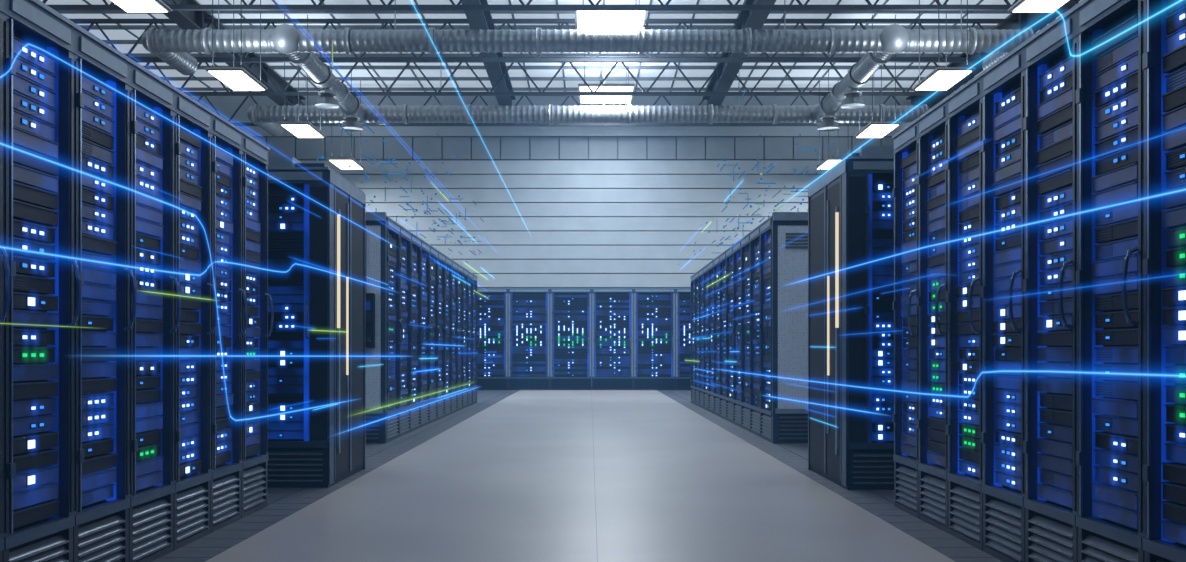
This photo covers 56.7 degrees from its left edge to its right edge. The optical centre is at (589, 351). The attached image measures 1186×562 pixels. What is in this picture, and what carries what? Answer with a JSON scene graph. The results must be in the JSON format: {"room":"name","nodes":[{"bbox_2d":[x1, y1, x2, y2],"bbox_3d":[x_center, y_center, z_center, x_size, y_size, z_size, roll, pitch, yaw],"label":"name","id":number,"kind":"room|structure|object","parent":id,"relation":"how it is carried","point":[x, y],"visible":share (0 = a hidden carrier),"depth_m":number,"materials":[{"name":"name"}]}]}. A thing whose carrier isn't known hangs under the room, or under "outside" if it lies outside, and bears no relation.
{"room":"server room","nodes":[
{"label":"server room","id":0,"kind":"room"},
{"bbox_2d":[40,0,1081,91],"bbox_3d":[0.000,-8.255,15.500,28.000,0.290,39.000,0,0,0],"label":"ceiling","id":1,"kind":"structure","parent":0,"point":[123,37],"depth_m":30.20,"materials":[{"name":"metal"}]},
{"bbox_2d":[111,0,171,11],"bbox_3d":[-7.150,-6.843,17.000,0.760,2.715,1.660,0,0,0],"label":"pendant lamp","id":2,"kind":"object","parent":1,"relation":"hanging from","point":[126,5],"visible":1,"depth_m":17.46,"materials":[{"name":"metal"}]},
{"bbox_2d":[162,0,305,105],"bbox_3d":[-9.200,-7.740,15.500,0.400,0.580,38.600,0,0,0],"label":"ventilation duct","id":3,"kind":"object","parent":1,"relation":"attached to","point":[192,20],"depth_m":28.50,"materials":[{"name":"metal"}]},
{"bbox_2d":[204,0,267,89],"bbox_3d":[-7.150,-6.843,22.300,0.760,2.715,1.660,0,0,0],"label":"pendant lamp","id":4,"kind":"object","parent":1,"relation":"hanging from","point":[235,78],"visible":1,"depth_m":22.06,"materials":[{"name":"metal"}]},
{"bbox_2d":[278,15,325,137],"bbox_3d":[-7.150,-6.843,27.400,0.760,2.715,1.660,0,0,0],"label":"pendant lamp","id":5,"kind":"object","parent":1,"relation":"hanging from","point":[299,129],"visible":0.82,"depth_m":27.12,"materials":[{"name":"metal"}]},
{"bbox_2d":[327,72,364,169],"bbox_3d":[-7.150,-6.843,32.300,0.760,2.715,1.660,0,0,0],"label":"pendant lamp","id":6,"kind":"object","parent":1,"relation":"hanging from","point":[343,163],"visible":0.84,"depth_m":32.01,"materials":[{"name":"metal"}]},
{"bbox_2d":[461,0,515,105],"bbox_3d":[-2.550,-7.740,15.500,0.400,0.580,38.600,0,0,0],"label":"roof beam","id":7,"kind":"structure","parent":1,"relation":"attached to","point":[477,20],"depth_m":28.60,"materials":[{"name":"metal"}]},
{"bbox_2d":[141,0,1035,75],"bbox_3d":[0.000,-7.311,24.561,19.300,1.777,2.277,0,0,0],"label":"ventilation duct","id":8,"kind":"object","parent":1,"relation":"hanging from","point":[172,47],"visible":0.92,"depth_m":23.50,"materials":[{"name":"silver metal"}]},
{"bbox_2d":[271,24,364,130],"bbox_3d":[-6.508,-6.545,27.265,0.638,0.930,8.051,0,0,0],"label":"ventilation duct","id":9,"kind":"object","parent":8,"relation":"attached to","point":[333,93],"visible":0.91,"depth_m":26.45,"materials":[{"name":"silver metal"}]},
{"bbox_2d":[815,24,908,130],"bbox_3d":[6.492,-6.545,27.265,0.638,0.930,8.051,0,0,0],"label":"ventilation duct","id":10,"kind":"object","parent":8,"relation":"attached to","point":[846,93],"visible":0.94,"depth_m":26.46,"materials":[{"name":"silver metal"}]},
{"bbox_2d":[247,63,930,136],"bbox_3d":[0.000,-7.311,31.861,19.300,1.777,2.277,0,0,0],"label":"ventilation duct","id":11,"kind":"object","parent":1,"relation":"hanging from","point":[267,118],"visible":0.8,"depth_m":30.80,"materials":[{"name":"silver metal"}]},
{"bbox_2d":[578,53,634,102],"bbox_3d":[0.450,-7.718,31.000,1.560,0.965,2.060,0,0,0],"label":"ceiling light panel","id":12,"kind":"object","parent":1,"relation":"hanging from","point":[626,87],"depth_m":30.55,"materials":[{"name":"white plastic"}]},
{"bbox_2d":[575,0,647,29],"bbox_3d":[0.450,-7.718,24.300,1.560,0.965,2.060,0,0,0],"label":"ceiling light panel","id":13,"kind":"object","parent":1,"relation":"hanging from","point":[588,20],"depth_m":24.01,"materials":[{"name":"white plastic"}]},
{"bbox_2d":[702,0,775,105],"bbox_3d":[3.750,-7.740,15.500,0.400,0.580,38.600,0,0,0],"label":"roof beam","id":14,"kind":"structure","parent":1,"relation":"attached to","point":[724,76],"depth_m":28.80,"materials":[{"name":"metal"}]},
{"bbox_2d":[815,69,844,169],"bbox_3d":[7.150,-6.843,32.300,0.760,2.715,1.660,0,0,0],"label":"pendant lamp","id":15,"kind":"object","parent":1,"relation":"hanging from","point":[828,162],"visible":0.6,"depth_m":32.01,"materials":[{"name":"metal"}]},
{"bbox_2d":[854,15,901,137],"bbox_3d":[7.150,-6.843,27.400,0.760,2.715,1.660,0,0,0],"label":"pendant lamp","id":16,"kind":"object","parent":1,"relation":"hanging from","point":[873,129],"visible":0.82,"depth_m":27.12,"materials":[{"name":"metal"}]},
{"bbox_2d":[912,0,975,89],"bbox_3d":[7.150,-6.843,22.300,0.760,2.715,1.660,0,0,0],"label":"pendant lamp","id":17,"kind":"object","parent":1,"relation":"hanging from","point":[941,78],"visible":1,"depth_m":22.06,"materials":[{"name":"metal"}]},
{"bbox_2d":[906,0,1080,107],"bbox_3d":[10.200,-7.740,15.500,0.400,0.580,38.600,0,0,0],"label":"roof beam","id":18,"kind":"structure","parent":1,"relation":"attached to","point":[1036,21],"depth_m":27.06,"materials":[{"name":"metal"}]},
{"bbox_2d":[1008,0,1068,11],"bbox_3d":[7.150,-6.843,17.000,0.760,2.715,1.660,0,0,0],"label":"pendant lamp","id":19,"kind":"object","parent":1,"relation":"hanging from","point":[1021,5],"visible":1,"depth_m":17.46,"materials":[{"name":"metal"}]},
{"bbox_2d":[190,96,947,287],"bbox_3d":[0.000,-3.550,35.062,28.000,9.300,0.255,0,0,0],"label":"wall","id":20,"kind":"structure","parent":0,"point":[558,206],"depth_m":34.94,"materials":[{"name":"metal"}]},
{"bbox_2d":[317,40,836,264],"bbox_3d":[0.061,-2.510,15.250,6.322,7.180,37.500,0,0,0],"label":"trails","id":21,"kind":"object","parent":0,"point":[322,157],"visible":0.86,"depth_m":15.58,"materials":[{"name":"blue"}]},
{"bbox_2d":[152,390,1002,561],"bbox_3d":[0.000,1.200,15.500,28.000,0.201,39.000,0,0,0],"label":"floor","id":22,"kind":"structure","parent":0,"point":[508,475],"depth_m":8.15,"materials":[{"name":"plastic"}]},
{"bbox_2d":[0,0,10,561],"bbox_3d":[-2.820,-0.180,4.015,1.160,2.560,0.590,0,0,0],"label":"rack","id":23,"kind":"object","parent":22,"relation":"on","point":[3,255],"visible":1,"depth_m":4.29,"materials":[{"name":"metal"}]},
{"bbox_2d":[2,0,80,561],"bbox_3d":[-2.820,-0.180,4.605,1.160,2.560,0.590,0,0,0],"label":"rack","id":24,"kind":"object","parent":22,"relation":"on","point":[39,41],"visible":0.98,"depth_m":4.64,"materials":[{"name":"metal"}]},
{"bbox_2d":[73,25,135,561],"bbox_3d":[-2.820,-0.180,5.195,1.160,2.560,0.590,0,0,0],"label":"rack","id":25,"kind":"object","parent":22,"relation":"on","point":[101,71],"visible":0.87,"depth_m":5.25,"materials":[{"name":"metal"}]},
{"bbox_2d":[129,60,180,561],"bbox_3d":[-2.820,-0.180,5.785,1.160,2.560,0.590,0,0,0],"label":"rack","id":26,"kind":"object","parent":22,"relation":"on","point":[151,97],"visible":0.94,"depth_m":5.83,"materials":[{"name":"metal"}]},
{"bbox_2d":[174,88,216,550],"bbox_3d":[-2.820,-0.180,6.375,1.160,2.560,0.590,0,0,0],"label":"rack","id":27,"kind":"object","parent":22,"relation":"on","point":[192,119],"visible":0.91,"depth_m":6.43,"materials":[{"name":"metal"}]},
{"bbox_2d":[210,111,247,532],"bbox_3d":[-2.820,-0.180,6.965,1.160,2.560,0.590,0,0,0],"label":"rack","id":28,"kind":"object","parent":22,"relation":"on","point":[226,137],"visible":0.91,"depth_m":7.04,"materials":[{"name":"metal"}]},
{"bbox_2d":[241,131,273,518],"bbox_3d":[-2.820,-0.180,7.555,1.160,2.560,0.590,0,0,0],"label":"rack","id":29,"kind":"object","parent":22,"relation":"on","point":[255,456],"visible":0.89,"depth_m":7.64,"materials":[{"name":"metal"}]},
{"bbox_2d":[268,157,365,486],"bbox_3d":[-2.681,-0.245,9.600,1.178,2.690,1.460,0,0,0],"label":"tall cabinet","id":30,"kind":"object","parent":22,"relation":"on","point":[317,216],"visible":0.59,"depth_m":8.96,"materials":[{"name":"metal"}]},
{"bbox_2d":[366,212,386,442],"bbox_3d":[-3.060,-0.290,13.250,1.200,2.780,0.100,0,0,0],"label":"end panel","id":31,"kind":"object","parent":22,"relation":"on","point":[376,222],"visible":0.27,"depth_m":13.22,"materials":[{"name":"metal"}]},
{"bbox_2d":[366,227,374,347],"bbox_3d":[-2.690,-0.775,13.143,0.220,1.450,0.135,0,0,0],"label":"control box","id":32,"kind":"object","parent":31,"relation":"attached to","point":[370,297],"visible":0.35,"depth_m":13.10,"materials":[{"name":"metal"}]},
{"bbox_2d":[387,216,402,442],"bbox_3d":[-3.030,-0.270,13.755,1.260,2.740,0.890,0,0,0],"label":"rack","id":33,"kind":"object","parent":22,"relation":"on","point":[393,228],"visible":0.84,"depth_m":13.90,"materials":[{"name":"metal"}]},
{"bbox_2d":[399,226,413,436],"bbox_3d":[-3.030,-0.270,14.645,1.260,2.740,0.890,0,0,0],"label":"rack","id":34,"kind":"object","parent":22,"relation":"on","point":[405,235],"visible":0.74,"depth_m":14.84,"materials":[{"name":"metal"}]},
{"bbox_2d":[411,233,423,431],"bbox_3d":[-3.030,-0.270,15.535,1.260,2.740,0.890,0,0,0],"label":"rack","id":35,"kind":"object","parent":22,"relation":"on","point":[415,240],"visible":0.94,"depth_m":15.73,"materials":[{"name":"metal"}]},
{"bbox_2d":[421,240,432,426],"bbox_3d":[-3.030,-0.270,16.425,1.260,2.740,0.890,0,0,0],"label":"rack","id":36,"kind":"object","parent":22,"relation":"on","point":[425,247],"visible":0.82,"depth_m":16.65,"materials":[{"name":"metal"}]},
{"bbox_2d":[430,246,440,422],"bbox_3d":[-3.030,-0.270,17.315,1.260,2.740,0.890,0,0,0],"label":"rack","id":37,"kind":"object","parent":22,"relation":"on","point":[433,251],"visible":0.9,"depth_m":17.55,"materials":[{"name":"metal"}]},
{"bbox_2d":[438,251,447,419],"bbox_3d":[-3.030,-0.270,18.205,1.260,2.740,0.890,0,0,0],"label":"rack","id":38,"kind":"object","parent":22,"relation":"on","point":[441,257],"visible":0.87,"depth_m":18.48,"materials":[{"name":"metal"}]},
{"bbox_2d":[445,256,453,416],"bbox_3d":[-3.030,-0.270,19.095,1.260,2.740,0.890,0,0,0],"label":"rack","id":39,"kind":"object","parent":22,"relation":"on","point":[448,261],"visible":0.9,"depth_m":19.33,"materials":[{"name":"metal"}]},
{"bbox_2d":[451,260,459,413],"bbox_3d":[-3.030,-0.270,19.985,1.260,2.740,0.890,0,0,0],"label":"rack","id":40,"kind":"object","parent":22,"relation":"on","point":[454,398],"visible":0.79,"depth_m":20.26,"materials":[{"name":"metal"}]},
{"bbox_2d":[458,264,465,410],"bbox_3d":[-3.030,-0.270,20.875,1.260,2.740,0.890,0,0,0],"label":"rack","id":41,"kind":"object","parent":22,"relation":"on","point":[460,268],"visible":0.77,"depth_m":21.16,"materials":[{"name":"metal"}]},
{"bbox_2d":[463,268,470,408],"bbox_3d":[-3.030,-0.270,21.765,1.260,2.740,0.890,0,0,0],"label":"rack","id":42,"kind":"object","parent":22,"relation":"on","point":[465,271],"visible":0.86,"depth_m":22.02,"materials":[{"name":"metal"}]},
{"bbox_2d":[468,271,474,405],"bbox_3d":[-3.030,-0.270,22.655,1.260,2.740,0.890,0,0,0],"label":"rack","id":43,"kind":"object","parent":22,"relation":"on","point":[470,275],"visible":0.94,"depth_m":22.91,"materials":[{"name":"metal"}]},
{"bbox_2d":[473,275,479,403],"bbox_3d":[-3.030,-0.270,23.545,1.260,2.740,0.890,0,0,0],"label":"rack","id":44,"kind":"object","parent":22,"relation":"on","point":[475,278],"visible":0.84,"depth_m":23.80,"materials":[{"name":"metal"}]},
{"bbox_2d":[477,288,507,389],"bbox_3d":[-2.975,-0.375,32.270,1.210,2.950,1.060,0,0,0],"label":"rack","id":45,"kind":"object","parent":22,"relation":"on","point":[492,303],"visible":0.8,"depth_m":31.82,"materials":[{"name":"metal"}]},
{"bbox_2d":[508,288,549,389],"bbox_3d":[-1.765,-0.375,32.270,1.210,2.950,1.060,0,0,0],"label":"rack","id":46,"kind":"object","parent":22,"relation":"on","point":[528,308],"visible":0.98,"depth_m":31.82,"materials":[{"name":"metal"}]},
{"bbox_2d":[550,288,591,389],"bbox_3d":[-0.555,-0.375,32.270,1.210,2.950,1.060,0,0,0],"label":"rack","id":47,"kind":"object","parent":22,"relation":"on","point":[570,308],"visible":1,"depth_m":31.83,"materials":[{"name":"metal"}]},
{"bbox_2d":[592,288,633,389],"bbox_3d":[0.655,-0.375,32.270,1.210,2.950,1.060,0,0,0],"label":"rack","id":48,"kind":"object","parent":22,"relation":"on","point":[612,308],"visible":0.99,"depth_m":31.82,"materials":[{"name":"metal"}]},
{"bbox_2d":[633,288,674,389],"bbox_3d":[1.865,-0.375,32.270,1.210,2.950,1.060,0,0,0],"label":"rack","id":49,"kind":"object","parent":22,"relation":"on","point":[654,308],"visible":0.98,"depth_m":31.82,"materials":[{"name":"metal"}]},
{"bbox_2d":[675,288,690,389],"bbox_3d":[3.075,-0.375,32.270,1.210,2.950,1.060,0,0,0],"label":"rack","id":50,"kind":"object","parent":22,"relation":"on","point":[682,295],"visible":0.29,"depth_m":31.82,"materials":[{"name":"metal"}]},
{"bbox_2d":[690,274,694,403],"bbox_3d":[2.770,-0.270,23.545,1.260,2.740,0.890,0,0,0],"label":"rack","id":51,"kind":"object","parent":22,"relation":"on","point":[693,275],"visible":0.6,"depth_m":23.89,"materials":[{"name":"metal"}]},
{"bbox_2d":[694,271,698,405],"bbox_3d":[2.770,-0.270,22.655,1.260,2.740,0.890,0,0,0],"label":"rack","id":52,"kind":"object","parent":22,"relation":"on","point":[696,277],"visible":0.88,"depth_m":22.95,"materials":[{"name":"metal"}]},
{"bbox_2d":[698,268,703,408],"bbox_3d":[2.770,-0.270,21.765,1.260,2.740,0.890,0,0,0],"label":"rack","id":53,"kind":"object","parent":22,"relation":"on","point":[700,295],"visible":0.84,"depth_m":22.05,"materials":[{"name":"metal"}]},
{"bbox_2d":[703,264,707,410],"bbox_3d":[2.770,-0.270,20.875,1.260,2.740,0.890,0,0,0],"label":"rack","id":54,"kind":"object","parent":22,"relation":"on","point":[705,268],"visible":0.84,"depth_m":21.16,"materials":[{"name":"metal"}]},
{"bbox_2d":[708,260,713,413],"bbox_3d":[2.770,-0.270,19.985,1.260,2.740,0.890,0,0,0],"label":"rack","id":55,"kind":"object","parent":22,"relation":"on","point":[710,264],"visible":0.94,"depth_m":20.23,"materials":[{"name":"metal"}]},
{"bbox_2d":[713,256,719,416],"bbox_3d":[2.770,-0.270,19.095,1.260,2.740,0.890,0,0,0],"label":"rack","id":56,"kind":"object","parent":22,"relation":"on","point":[716,262],"visible":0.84,"depth_m":19.32,"materials":[{"name":"metal"}]},
{"bbox_2d":[719,251,725,419],"bbox_3d":[2.770,-0.270,18.205,1.260,2.740,0.890,0,0,0],"label":"rack","id":57,"kind":"object","parent":22,"relation":"on","point":[722,265],"visible":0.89,"depth_m":18.45,"materials":[{"name":"metal"}]},
{"bbox_2d":[725,246,732,422],"bbox_3d":[2.770,-0.270,17.315,1.260,2.740,0.890,0,0,0],"label":"rack","id":58,"kind":"object","parent":22,"relation":"on","point":[729,252],"visible":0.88,"depth_m":17.55,"materials":[{"name":"metal"}]},
{"bbox_2d":[732,240,740,426],"bbox_3d":[2.770,-0.270,16.425,1.260,2.740,0.890,0,0,0],"label":"rack","id":59,"kind":"object","parent":22,"relation":"on","point":[736,278],"visible":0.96,"depth_m":16.67,"materials":[{"name":"metal"}]},
{"bbox_2d":[740,233,749,431],"bbox_3d":[2.770,-0.270,15.535,1.260,2.740,0.890,0,0,0],"label":"rack","id":60,"kind":"object","parent":22,"relation":"on","point":[745,241],"visible":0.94,"depth_m":15.74,"materials":[{"name":"metal"}]},
{"bbox_2d":[749,226,759,436],"bbox_3d":[2.770,-0.270,14.645,1.260,2.740,0.890,0,0,0],"label":"rack","id":61,"kind":"object","parent":22,"relation":"on","point":[754,269],"visible":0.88,"depth_m":14.86,"materials":[{"name":"metal"}]},
{"bbox_2d":[759,216,771,442],"bbox_3d":[2.770,-0.270,13.755,1.260,2.740,0.890,0,0,0],"label":"rack","id":62,"kind":"object","parent":22,"relation":"on","point":[765,264],"visible":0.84,"depth_m":13.93,"materials":[{"name":"metal"}]},
{"bbox_2d":[772,212,807,442],"bbox_3d":[2.800,-0.290,13.250,1.200,2.780,0.100,0,0,0],"label":"end panel","id":63,"kind":"object","parent":22,"relation":"on","point":[789,229],"visible":0.41,"depth_m":13.22,"materials":[{"name":"metal"}]},
{"bbox_2d":[808,146,893,489],"bbox_3d":[2.611,-0.275,9.500,1.178,2.750,1.560,0,0,0],"label":"tall cabinet","id":64,"kind":"object","parent":22,"relation":"on","point":[851,205],"visible":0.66,"depth_m":8.81,"materials":[{"name":"metal"}]},
{"bbox_2d":[892,119,918,518],"bbox_3d":[2.690,-0.220,7.555,1.160,2.640,0.590,0,0,0],"label":"rack","id":65,"kind":"object","parent":22,"relation":"on","point":[905,190],"visible":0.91,"depth_m":7.66,"materials":[{"name":"metal"}]},
{"bbox_2d":[917,99,947,532],"bbox_3d":[2.690,-0.220,6.965,1.160,2.640,0.590,0,0,0],"label":"rack","id":66,"kind":"object","parent":22,"relation":"on","point":[932,177],"visible":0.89,"depth_m":7.02,"materials":[{"name":"metal"}]},
{"bbox_2d":[945,74,982,550],"bbox_3d":[2.690,-0.220,6.375,1.160,2.640,0.590,0,0,0],"label":"rack","id":67,"kind":"object","parent":22,"relation":"on","point":[964,105],"visible":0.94,"depth_m":6.43,"materials":[{"name":"metal"}]},
{"bbox_2d":[980,44,1024,561],"bbox_3d":[2.690,-0.220,5.785,1.160,2.640,0.590,0,0,0],"label":"rack","id":68,"kind":"object","parent":22,"relation":"on","point":[1003,82],"visible":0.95,"depth_m":5.84,"materials":[{"name":"metal"}]},
{"bbox_2d":[1022,6,1077,561],"bbox_3d":[2.690,-0.220,5.195,1.160,2.640,0.590,0,0,0],"label":"rack","id":69,"kind":"object","parent":22,"relation":"on","point":[1050,55],"visible":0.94,"depth_m":5.25,"materials":[{"name":"metal"}]},
{"bbox_2d":[1074,0,1143,561],"bbox_3d":[2.690,-0.220,4.605,1.160,2.640,0.590,0,0,0],"label":"rack","id":70,"kind":"object","parent":22,"relation":"on","point":[1110,33],"visible":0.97,"depth_m":4.66,"materials":[{"name":"metal"}]},
{"bbox_2d":[1142,0,1185,561],"bbox_3d":[2.690,-0.220,4.015,1.160,2.640,0.590,0,0,0],"label":"rack","id":71,"kind":"object","parent":22,"relation":"on","point":[1164,56],"visible":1,"depth_m":4.21,"materials":[{"name":"metal"}]},
{"bbox_3d":[14.062,-3.550,15.500,0.255,9.300,39.000,0,0,0],"label":"wall","id":72,"kind":"structure","parent":0,"visible":0},
{"bbox_2d":[129,57,972,95],"bbox_3d":[0.100,-7.415,29.600,28.036,1.020,0.100,0,0,0],"label":"roof truss","id":73,"kind":"object","parent":72,"relation":"attached to","point":[231,93],"visible":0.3,"depth_m":29.57,"materials":[{"name":"metal"}]},
{"bbox_2d":[42,0,1078,10],"bbox_3d":[0.100,-7.415,22.200,28.036,1.020,0.100,0,0,0],"label":"roof truss","id":74,"kind":"object","parent":72,"relation":"attached to","point":[106,7],"visible":0.77,"depth_m":22.15,"materials":[{"name":"metal"}]},
{"bbox_2d":[70,19,1054,62],"bbox_3d":[0.100,-7.415,26.200,28.036,1.020,0.100,0,0,0],"label":"roof truss","id":75,"kind":"object","parent":72,"relation":"attached to","point":[91,22],"visible":0.45,"depth_m":26.15,"materials":[{"name":"metal"}]},
{"bbox_2d":[198,96,941,125],"bbox_3d":[0.100,-7.415,33.600,28.036,1.020,0.100,0,0,0],"label":"roof truss","id":76,"kind":"object","parent":72,"relation":"attached to","point":[384,97],"visible":0.16,"depth_m":33.55,"materials":[{"name":"metal"}]}
]}

